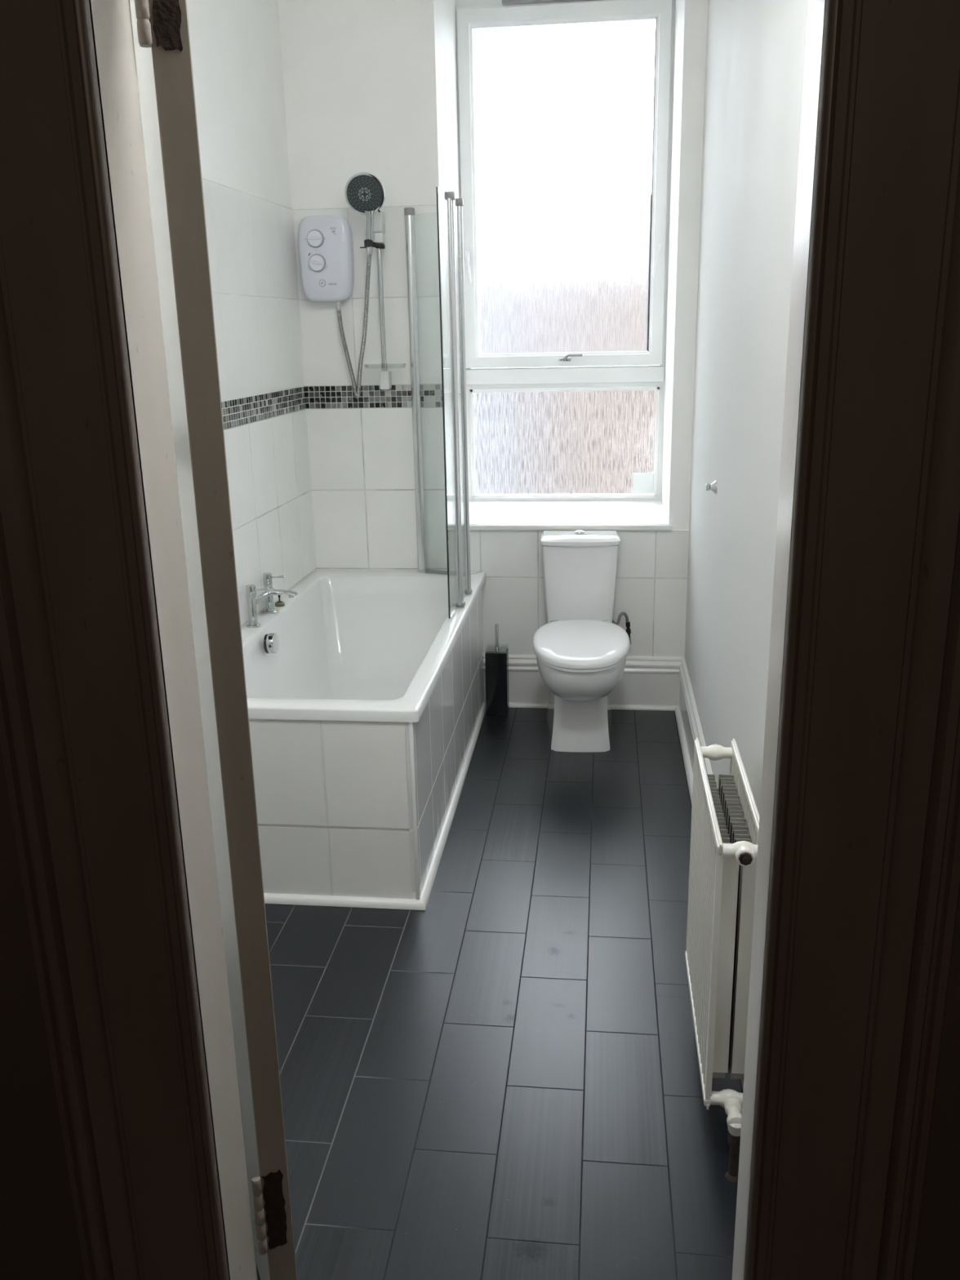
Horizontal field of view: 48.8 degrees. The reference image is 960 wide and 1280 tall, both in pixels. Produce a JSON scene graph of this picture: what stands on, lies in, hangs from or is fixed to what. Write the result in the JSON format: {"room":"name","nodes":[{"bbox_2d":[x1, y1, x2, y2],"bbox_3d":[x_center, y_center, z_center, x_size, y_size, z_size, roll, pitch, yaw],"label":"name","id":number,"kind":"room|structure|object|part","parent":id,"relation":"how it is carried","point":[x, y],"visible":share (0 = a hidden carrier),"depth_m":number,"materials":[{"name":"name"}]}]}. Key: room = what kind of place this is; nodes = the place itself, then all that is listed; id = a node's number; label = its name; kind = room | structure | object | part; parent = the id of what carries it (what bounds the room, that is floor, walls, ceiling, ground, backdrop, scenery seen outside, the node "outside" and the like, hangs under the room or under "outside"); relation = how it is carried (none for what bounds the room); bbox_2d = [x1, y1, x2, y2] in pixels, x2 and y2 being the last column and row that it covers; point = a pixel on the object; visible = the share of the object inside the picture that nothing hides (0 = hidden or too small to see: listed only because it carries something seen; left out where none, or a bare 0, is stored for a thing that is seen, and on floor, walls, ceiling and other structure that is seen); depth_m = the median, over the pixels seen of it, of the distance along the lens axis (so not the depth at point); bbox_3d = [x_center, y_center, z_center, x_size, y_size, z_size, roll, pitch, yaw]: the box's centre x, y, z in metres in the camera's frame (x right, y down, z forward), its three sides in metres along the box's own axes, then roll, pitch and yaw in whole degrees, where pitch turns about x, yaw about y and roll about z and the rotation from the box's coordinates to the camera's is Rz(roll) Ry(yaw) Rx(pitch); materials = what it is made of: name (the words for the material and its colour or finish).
{"room":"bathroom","nodes":[
{"label":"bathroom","id":0,"kind":"room"},
{"bbox_2d":[186,0,316,629],"bbox_3d":[-0.996,-0.764,2.811,0.160,3.050,3.167,1,17,8],"label":"wall","id":1,"kind":"structure","parent":0,"point":[235,45],"depth_m":3.71,"materials":[{"name":"white tile"}]},
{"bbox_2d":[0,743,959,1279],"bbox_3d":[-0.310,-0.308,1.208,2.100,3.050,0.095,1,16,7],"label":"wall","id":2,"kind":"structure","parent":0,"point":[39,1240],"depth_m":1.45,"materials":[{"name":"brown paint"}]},
{"bbox_2d":[0,0,230,1279],"bbox_3d":[-0.483,0.101,1.284,0.210,2.230,0.030,1,16,7],"label":"trim","id":3,"kind":"structure","parent":2,"relation":"attached to","point":[86,742],"depth_m":1.27,"materials":[{"name":"brown paint"}]},
{"bbox_2d":[88,0,257,1279],"bbox_3d":[-0.385,0.179,1.363,0.030,2.030,0.108,1,16,7],"label":"lining","id":4,"kind":"object","parent":2,"relation":"attached to","point":[112,22],"visible":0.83,"depth_m":1.29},
{"bbox_2d":[129,0,297,1279],"bbox_3d":[-0.467,0.074,1.733,0.057,2.012,0.708,-8,18,-21],"label":"door","id":5,"kind":"structure","parent":4,"relation":"attached to","point":[160,28],"depth_m":1.38,"materials":[{"name":"beige paint"}]},
{"bbox_3d":[-0.350,-0.724,1.168,0.033,0.133,0.003,-8,18,-21],"label":"hinge plate","id":6,"kind":"part","parent":5,"relation":"part of","materials":[{"name":"metal"}]},
{"bbox_3d":[-0.317,0.881,1.639,0.033,0.143,0.003,-8,18,-21],"label":"hinge plate","id":7,"kind":"part","parent":5,"relation":"part of","materials":[{"name":"metal"}]},
{"bbox_2d":[732,0,825,1279],"bbox_3d":[0.362,0.187,1.283,0.030,2.030,0.119,1,16,7],"label":"lining","id":8,"kind":"object","parent":2,"relation":"attached to","point":[815,11],"visible":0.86,"depth_m":1.21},
{"bbox_2d":[743,0,959,1279],"bbox_3d":[0.442,0.113,1.177,0.210,2.230,0.030,1,16,7],"label":"trim","id":9,"kind":"structure","parent":2,"relation":"attached to","point":[864,886],"depth_m":1.16,"materials":[{"name":"brown paint"}]},
{"bbox_2d":[278,0,707,657],"bbox_3d":[0.079,-1.281,4.494,2.100,3.050,0.696,1,16,7],"label":"wall","id":10,"kind":"structure","parent":0,"point":[371,86],"depth_m":4.21,"materials":[{"name":"white tile"}]},
{"bbox_2d":[297,215,354,305],"bbox_3d":[-0.596,-1.466,4.101,0.204,0.328,0.102,1,16,7],"label":"shower","id":11,"kind":"object","parent":10,"relation":"attached to","point":[326,246],"visible":1,"depth_m":4.07,"materials":[{"name":"white plastic"}]},
{"bbox_2d":[336,254,372,398],"bbox_3d":[-0.484,-1.218,4.140,0.171,0.538,0.030,8,18,27],"label":"shower hose","id":12,"kind":"object","parent":11,"relation":"attached to","point":[357,388],"visible":1,"depth_m":4.16,"materials":[{"name":"metal"}]},
{"bbox_2d":[360,209,391,390],"bbox_3d":[-0.393,-1.313,4.114,0.072,0.665,0.127,8,19,29],"label":"riser rail","id":13,"kind":"object","parent":10,"relation":"attached to","point":[385,376],"visible":0.98,"depth_m":4.10,"materials":[{"name":"silver metal"}]},
{"bbox_2d":[344,172,385,255],"bbox_3d":[-0.416,-1.580,3.928,0.125,0.279,0.127,11,21,37],"label":"shower","id":14,"kind":"object","parent":13,"relation":"attached to","point":[364,193],"visible":1,"depth_m":3.90,"materials":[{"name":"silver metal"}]},
{"bbox_3d":[-0.413,-1.546,3.972,0.045,0.150,0.100,-4,17,-9],"label":"handle","id":15,"kind":"part","parent":14,"relation":"part of","materials":[{"name":"silver metal"}]},
{"bbox_3d":[-0.384,-1.309,4.127,0.019,0.630,0.019,1,16,7],"label":"rail","id":16,"kind":"part","parent":13,"relation":"part of","materials":[{"name":"silver metal"}]},
{"bbox_2d":[444,0,675,530],"bbox_3d":[0.334,-1.583,4.359,0.927,2.164,0.696,1,16,7],"label":"window","id":17,"kind":"structure","parent":10,"relation":"in","point":[565,107],"depth_m":4.60,"materials":[{"name":"white plastic"}]},
{"bbox_3d":[-0.056,-1.683,4.648,0.020,0.044,0.017,1,16,7],"label":"handle","id":18,"kind":"part","parent":17,"relation":"part of","materials":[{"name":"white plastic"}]},
{"bbox_3d":[-0.051,-1.627,4.641,0.028,0.119,0.037,1,16,7],"label":"lever","id":19,"kind":"part","parent":17,"relation":"part of","materials":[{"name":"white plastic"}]},
{"bbox_2d":[502,0,591,5],"bbox_3d":[0.300,-2.626,4.340,0.420,0.016,0.029,1,16,7],"label":"vent","id":20,"kind":"object","parent":17,"relation":"attached to","point":[504,2],"depth_m":4.34,"materials":[{"name":"grey plastic"}]},
{"bbox_3d":[0.351,-0.548,4.632,0.927,0.022,0.636,1,16,7],"label":"sill","id":21,"kind":"part","parent":17,"relation":"part of","materials":[{"name":"white paint"}]},
{"bbox_3d":[0.358,-1.924,4.563,0.883,1.442,0.050,1,16,7],"label":"sash","id":22,"kind":"part","parent":17,"relation":"part of","materials":[{"name":"white plastic"}]},
{"bbox_3d":[0.359,-1.920,4.562,0.774,1.331,0.006,1,16,7],"label":"pane","id":23,"kind":"part","parent":17,"relation":"part of","materials":[{"name":"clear glass"}]},
{"bbox_3d":[0.385,-0.905,4.864,0.854,0.493,0.006,1,16,7],"label":"pane","id":24,"kind":"part","parent":17,"relation":"part of","materials":[{"name":"clear glass"}]},
{"bbox_3d":[0.410,-1.253,4.700,0.089,0.032,0.032,1,16,7],"label":"latch lever","id":25,"kind":"part","parent":17,"relation":"part of","materials":[{"name":"grey plastic"}]},
{"bbox_3d":[0.758,-1.625,4.545,0.042,0.125,0.037,1,16,7],"label":"lever","id":26,"kind":"part","parent":17,"relation":"part of","materials":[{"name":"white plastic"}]},
{"bbox_3d":[0.773,-1.683,4.550,0.020,0.044,0.017,1,16,7],"label":"handle","id":27,"kind":"part","parent":17,"relation":"part of","materials":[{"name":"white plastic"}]},
{"bbox_2d":[484,702,676,711],"bbox_3d":[0.430,0.283,4.524,0.830,0.018,0.016,1,16,7],"label":"trim","id":28,"kind":"structure","parent":10,"relation":"attached to","point":[512,704],"depth_m":4.50,"materials":[{"name":"white wood"}]},
{"bbox_2d":[483,653,684,705],"bbox_3d":[0.437,0.179,4.506,0.847,0.229,0.025,1,16,7],"label":"baseboard","id":29,"kind":"structure","parent":10,"relation":"attached to","point":[645,680],"depth_m":4.49,"materials":[{"name":"white wood"}]},
{"bbox_2d":[256,707,742,1279],"bbox_3d":[-0.274,1.164,1.696,2.100,0.050,6.113,1,16,7],"label":"floor","id":30,"kind":"structure","parent":0,"point":[499,1078],"depth_m":2.40,"materials":[{"name":"grey tile"}]},
{"bbox_2d":[248,587,486,910],"bbox_3d":[-0.441,0.247,3.750,0.761,0.557,1.702,1,16,7],"label":"surround","id":31,"kind":"object","parent":30,"relation":"on","point":[357,814],"visible":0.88,"depth_m":2.97,"materials":[{"name":"tile"}]},
{"bbox_3d":[-0.553,0.478,2.970,0.721,0.556,0.020,1,16,7],"label":"panel","id":32,"kind":"part","parent":31,"relation":"part of","materials":[{"name":"tile"}]},
{"bbox_2d":[240,570,485,722],"bbox_3d":[-0.443,0.149,3.728,0.758,0.426,1.688,1,16,7],"label":"bathtub","id":33,"kind":"object","parent":31,"relation":"on","point":[362,646],"visible":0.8,"depth_m":4.26,"materials":[{"name":"white ceramic"}]},
{"bbox_2d":[245,572,297,627],"bbox_3d":[-0.721,-0.144,3.732,0.160,0.145,0.240,1,16,7],"label":"mixer tap","id":34,"kind":"object","parent":33,"relation":"on","point":[268,595],"visible":1,"depth_m":3.69,"materials":[{"name":"silver metal"}]},
{"bbox_3d":[-0.786,-0.167,3.634,0.033,0.042,0.033,1,16,7],"label":"handle","id":35,"kind":"part","parent":34,"relation":"part of","materials":[{"name":"silver metal"}]},
{"bbox_3d":[-0.747,-0.174,3.628,0.050,0.011,0.010,1,16,7],"label":"lever","id":36,"kind":"part","parent":34,"relation":"part of","materials":[{"name":"silver metal"}]},
{"bbox_3d":[-0.765,-0.220,3.813,0.033,0.042,0.033,1,16,7],"label":"handle","id":37,"kind":"part","parent":34,"relation":"part of","materials":[{"name":"silver metal"}]},
{"bbox_3d":[-0.726,-0.227,3.807,0.050,0.011,0.010,1,16,7],"label":"lever","id":38,"kind":"part","parent":34,"relation":"part of","materials":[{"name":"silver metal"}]},
{"bbox_3d":[-0.698,-0.164,3.723,0.114,0.029,0.042,1,16,7],"label":"spout","id":39,"kind":"part","parent":34,"relation":"part of","materials":[{"name":"silver metal"}]},
{"bbox_2d":[274,595,284,606],"bbox_3d":[-0.744,-0.148,3.928,0.038,0.044,0.038,1,16,7],"label":"plug","id":40,"kind":"object","parent":33,"relation":"on","point":[279,603],"visible":0.9,"depth_m":3.92,"materials":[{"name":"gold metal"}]},
{"bbox_2d":[404,186,472,618],"bbox_3d":[-0.113,-0.864,3.876,0.180,1.418,0.844,-4,17,-10],"label":"screen","id":41,"kind":"object","parent":33,"relation":"on","point":[409,212],"visible":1,"depth_m":3.84,"materials":[{"name":"glass"}]},
{"bbox_3d":[-0.088,-0.785,3.651,0.016,1.369,0.016,1,16,7],"label":"hinge post","id":42,"kind":"part","parent":41,"relation":"part of","materials":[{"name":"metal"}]},
{"bbox_3d":[-0.082,-0.794,3.681,0.017,1.369,0.017,1,16,7],"label":"hinge post","id":43,"kind":"part","parent":41,"relation":"part of","materials":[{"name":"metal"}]},
{"bbox_3d":[-0.058,-0.845,3.850,0.021,1.369,0.021,1,16,7],"label":"hinge post","id":44,"kind":"part","parent":41,"relation":"part of","materials":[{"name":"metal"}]},
{"bbox_3d":[-0.436,0.509,3.808,0.759,0.022,1.666,1,16,7],"label":"floor trim","id":45,"kind":"part","parent":31,"relation":"part of","materials":[{"name":"white tile"}]},
{"bbox_3d":[-0.091,0.249,3.719,0.020,0.556,1.682,1,16,7],"label":"panel","id":46,"kind":"part","parent":31,"relation":"part of","materials":[{"name":"tile"}]},
{"bbox_2d":[484,623,509,715],"bbox_3d":[0.072,0.121,4.441,0.092,0.390,0.087,1,16,7],"label":"toilet brush","id":47,"kind":"object","parent":30,"relation":"on","point":[496,658],"visible":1,"depth_m":4.41,"materials":[{"name":"black plastic"}]},
{"bbox_3d":[0.070,0.038,4.417,0.082,0.003,0.077,1,16,7],"label":"cap plate","id":48,"kind":"part","parent":47,"relation":"part of","materials":[{"name":"silver metal"}]},
{"bbox_3d":[0.070,-0.015,4.402,0.022,0.108,0.022,1,16,7],"label":"brush handle","id":49,"kind":"part","parent":47,"relation":"part of","materials":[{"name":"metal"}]},
{"bbox_2d":[533,529,630,752],"bbox_3d":[0.391,0.015,4.078,0.364,0.784,0.724,1,16,7],"label":"toilet","id":50,"kind":"object","parent":30,"relation":"on","point":[581,655],"visible":1,"depth_m":4.05,"materials":[{"name":"white ceramic"}]},
{"bbox_3d":[0.400,-0.407,4.229,0.320,0.041,0.196,1,16,7],"label":"cistern lid","id":51,"kind":"part","parent":50,"relation":"part of","materials":[{"name":"white ceramic"}]},
{"bbox_3d":[0.378,0.030,3.963,0.355,0.038,0.483,1,16,7],"label":"seat","id":52,"kind":"part","parent":50,"relation":"part of","materials":[{"name":"white plastic"}]},
{"bbox_3d":[0.377,0.008,3.955,0.364,0.055,0.491,1,16,7],"label":"lid","id":53,"kind":"part","parent":50,"relation":"part of","materials":[{"name":"white plastic"}]},
{"bbox_2d":[612,612,631,644],"bbox_3d":[0.591,-0.043,4.373,0.130,0.148,0.047,-16,22,-41],"label":"supply hose","id":54,"kind":"object","parent":50,"relation":"attached to","point":[627,623],"visible":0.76,"depth_m":4.36,"materials":[{"name":"metal"}]},
{"bbox_2d":[684,0,808,816],"bbox_3d":[0.736,-0.742,2.613,0.153,3.050,3.163,1,16,7],"label":"wall","id":55,"kind":"structure","parent":0,"point":[755,49],"depth_m":2.71,"materials":[{"name":"white paint"}]},
{"bbox_2d":[679,657,712,774],"bbox_3d":[0.676,0.610,3.021,0.023,0.229,3.042,1,16,7],"label":"baseboard","id":56,"kind":"structure","parent":55,"relation":"attached to","point":[690,716],"depth_m":3.96,"materials":[{"name":"white wood"}]},
{"bbox_2d":[674,704,743,1089],"bbox_3d":[0.691,0.642,3.276,0.020,0.022,2.536,1,16,7],"label":"trim","id":57,"kind":"structure","parent":55,"relation":"attached to","point":[686,756],"depth_m":4.00,"materials":[{"name":"white wood"}]},
{"bbox_2d":[705,480,716,493],"bbox_3d":[0.715,-0.473,3.277,0.032,0.042,0.042,1,16,7],"label":"robe hook","id":58,"kind":"object","parent":55,"relation":"attached to","point":[713,486],"visible":1,"depth_m":3.27,"materials":[{"name":"metal"}]},
{"bbox_3d":[0.708,-0.473,3.277,0.018,0.022,0.022,1,16,7],"label":"knob","id":59,"kind":"part","parent":58,"relation":"part of","materials":[{"name":"silver metal"}]},
{"bbox_2d":[684,737,759,1182],"bbox_3d":[0.522,0.622,2.190,0.138,0.678,0.587,1,16,7],"label":"radiator","id":60,"kind":"object","parent":55,"relation":"attached to","point":[725,827],"visible":0.9,"depth_m":2.03,"materials":[{"name":"white metal"}]},
{"bbox_3d":[0.464,0.564,2.216,0.014,0.567,0.518,1,16,7],"label":"panel","id":61,"kind":"part","parent":60,"relation":"part of","materials":[{"name":"white metal"}]},
{"bbox_3d":[0.457,0.605,1.972,0.030,0.473,0.003,1,16,7],"label":"plate","id":62,"kind":"part","parent":60,"relation":"part of","materials":[{"name":"white metal"}]},
{"bbox_3d":[0.495,0.606,1.967,0.033,0.473,0.003,1,16,7],"label":"plate","id":63,"kind":"part","parent":60,"relation":"part of","materials":[{"name":"white metal"}]},
{"bbox_3d":[0.544,0.565,2.207,0.014,0.567,0.518,1,16,7],"label":"panel","id":64,"kind":"part","parent":60,"relation":"part of","materials":[{"name":"white metal"}]}
]}

